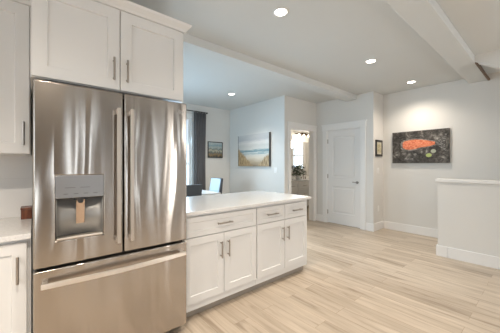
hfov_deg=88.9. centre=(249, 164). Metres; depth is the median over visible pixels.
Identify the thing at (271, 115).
wall
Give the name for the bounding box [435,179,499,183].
trim
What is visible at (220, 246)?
base cabinet
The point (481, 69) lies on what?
trim
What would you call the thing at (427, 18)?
beam
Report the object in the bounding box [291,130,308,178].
wall
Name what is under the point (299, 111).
wall
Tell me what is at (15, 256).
base cabinet
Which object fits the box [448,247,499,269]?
baseboard
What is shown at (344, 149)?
door
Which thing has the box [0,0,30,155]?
upper cabinet
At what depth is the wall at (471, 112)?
4.56 m
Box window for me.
[186,113,193,184]
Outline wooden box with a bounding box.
[20,206,31,219]
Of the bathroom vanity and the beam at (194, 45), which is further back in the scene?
the bathroom vanity
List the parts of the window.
frame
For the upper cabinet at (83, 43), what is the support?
attached to the wall at (10, 0)
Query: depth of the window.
6.03 m
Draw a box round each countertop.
[0,217,31,242]
[186,191,310,215]
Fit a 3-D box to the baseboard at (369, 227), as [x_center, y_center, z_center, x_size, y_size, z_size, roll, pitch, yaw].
[2.360,1.225,5.035,0.016,0.150,0.145,0,0,-40]
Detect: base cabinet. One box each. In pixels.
[0,233,31,332]
[184,207,255,317]
[252,200,306,289]
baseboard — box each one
[317,214,322,221]
[366,223,372,230]
[373,221,383,231]
[384,221,437,237]
[437,245,446,257]
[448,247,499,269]
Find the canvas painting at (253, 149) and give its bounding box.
[238,132,270,165]
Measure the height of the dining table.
0.760 m
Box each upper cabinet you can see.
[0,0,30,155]
[30,0,191,102]
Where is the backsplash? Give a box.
[0,155,31,218]
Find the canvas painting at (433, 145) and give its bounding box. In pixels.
[392,128,449,162]
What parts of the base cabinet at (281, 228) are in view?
drawer, door, door, drawer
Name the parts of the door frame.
casing, casing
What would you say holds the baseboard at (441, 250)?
attached to the wall at (468, 213)
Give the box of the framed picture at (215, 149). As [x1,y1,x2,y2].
[208,141,222,157]
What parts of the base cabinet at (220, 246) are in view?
door, drawer, door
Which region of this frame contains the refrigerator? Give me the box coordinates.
[33,79,185,332]
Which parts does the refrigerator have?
door, control panel, spout, freezer drawer, handle, handle, door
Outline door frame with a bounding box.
[287,121,316,220]
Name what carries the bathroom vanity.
on the floor
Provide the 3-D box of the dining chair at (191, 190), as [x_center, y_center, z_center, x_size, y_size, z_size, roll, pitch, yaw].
[-1.136,0.811,4.281,0.460,0.981,0.534,0,0,-40]
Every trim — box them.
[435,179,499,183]
[475,62,489,80]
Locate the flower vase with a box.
[291,164,305,179]
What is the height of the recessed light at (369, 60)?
0.007 m
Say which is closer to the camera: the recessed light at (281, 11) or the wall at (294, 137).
the recessed light at (281, 11)
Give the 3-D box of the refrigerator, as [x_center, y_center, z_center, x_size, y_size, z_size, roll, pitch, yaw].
[-1.044,0.409,1.932,0.913,1.782,0.791,0,0,-40]
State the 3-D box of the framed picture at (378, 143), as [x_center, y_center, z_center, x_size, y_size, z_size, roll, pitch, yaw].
[2.590,-0.338,5.120,0.295,0.325,0.022,0,0,-40]
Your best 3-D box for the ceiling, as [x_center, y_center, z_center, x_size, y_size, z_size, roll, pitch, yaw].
[0.976,-1.621,2.331,10.900,0.357,9.100,0,0,-40]
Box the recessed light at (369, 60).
[365,59,376,62]
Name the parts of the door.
casing, casing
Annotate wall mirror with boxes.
[291,141,308,174]
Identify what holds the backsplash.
attached to the wall at (10, 0)
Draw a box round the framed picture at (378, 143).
[375,140,382,155]
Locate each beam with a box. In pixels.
[164,26,356,101]
[384,0,487,83]
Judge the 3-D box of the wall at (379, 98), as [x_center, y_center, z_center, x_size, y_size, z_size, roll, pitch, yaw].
[2.587,-0.071,5.197,0.340,2.743,0.100,0,0,-40]
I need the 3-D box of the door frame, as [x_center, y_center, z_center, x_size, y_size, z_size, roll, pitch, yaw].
[1.133,0.194,5.697,1.025,2.212,0.160,0,0,-40]
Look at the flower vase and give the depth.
7.51 m
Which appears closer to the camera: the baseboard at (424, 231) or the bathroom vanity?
the baseboard at (424, 231)
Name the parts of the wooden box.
box lid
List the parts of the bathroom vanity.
drawer, drawer, drawer, drawer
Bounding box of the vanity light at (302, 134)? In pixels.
[295,133,308,137]
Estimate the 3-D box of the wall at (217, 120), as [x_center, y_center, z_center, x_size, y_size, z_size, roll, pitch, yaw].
[-3.232,-0.071,4.561,6.950,2.743,0.140,0,0,-40]
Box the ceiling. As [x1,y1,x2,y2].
[128,0,499,109]
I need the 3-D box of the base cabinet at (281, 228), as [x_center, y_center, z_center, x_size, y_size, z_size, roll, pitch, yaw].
[0.198,0.858,3.089,0.841,0.884,0.677,0,0,-40]
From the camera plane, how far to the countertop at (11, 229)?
1.53 m
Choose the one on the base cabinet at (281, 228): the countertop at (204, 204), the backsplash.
the countertop at (204, 204)
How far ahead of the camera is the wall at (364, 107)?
5.21 m
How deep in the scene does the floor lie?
2.54 m
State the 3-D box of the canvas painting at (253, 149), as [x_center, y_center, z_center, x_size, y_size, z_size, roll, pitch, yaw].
[0.077,-0.346,5.996,0.040,0.748,1.120,0,0,-40]
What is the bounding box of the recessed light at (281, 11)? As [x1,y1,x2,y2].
[273,7,288,16]
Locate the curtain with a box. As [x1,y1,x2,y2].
[194,112,205,189]
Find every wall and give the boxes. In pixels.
[10,0,162,332]
[183,103,229,193]
[230,95,287,193]
[288,96,315,125]
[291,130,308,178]
[316,91,375,223]
[376,92,382,222]
[383,72,499,228]
[438,49,499,257]
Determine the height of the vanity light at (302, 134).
0.145 m
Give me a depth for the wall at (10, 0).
1.96 m
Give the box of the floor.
[166,208,499,332]
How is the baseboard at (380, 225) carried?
attached to the wall at (379, 98)
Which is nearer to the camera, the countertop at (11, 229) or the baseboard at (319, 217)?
the countertop at (11, 229)
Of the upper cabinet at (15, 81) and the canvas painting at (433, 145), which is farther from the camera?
the canvas painting at (433, 145)
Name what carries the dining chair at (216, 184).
on the floor
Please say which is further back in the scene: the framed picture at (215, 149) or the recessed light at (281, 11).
the framed picture at (215, 149)
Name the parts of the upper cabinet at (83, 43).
door, handle, handle, crown, door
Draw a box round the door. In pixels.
[321,119,366,229]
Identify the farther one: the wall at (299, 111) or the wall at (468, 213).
the wall at (299, 111)
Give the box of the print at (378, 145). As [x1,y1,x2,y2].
[377,144,380,152]
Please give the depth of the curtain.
6.04 m
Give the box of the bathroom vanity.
[291,178,308,207]
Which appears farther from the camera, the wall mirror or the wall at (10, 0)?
the wall mirror
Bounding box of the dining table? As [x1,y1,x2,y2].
[202,190,220,194]
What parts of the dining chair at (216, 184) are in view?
backrest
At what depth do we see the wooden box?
1.82 m
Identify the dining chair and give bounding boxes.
[186,184,201,196]
[209,178,222,193]

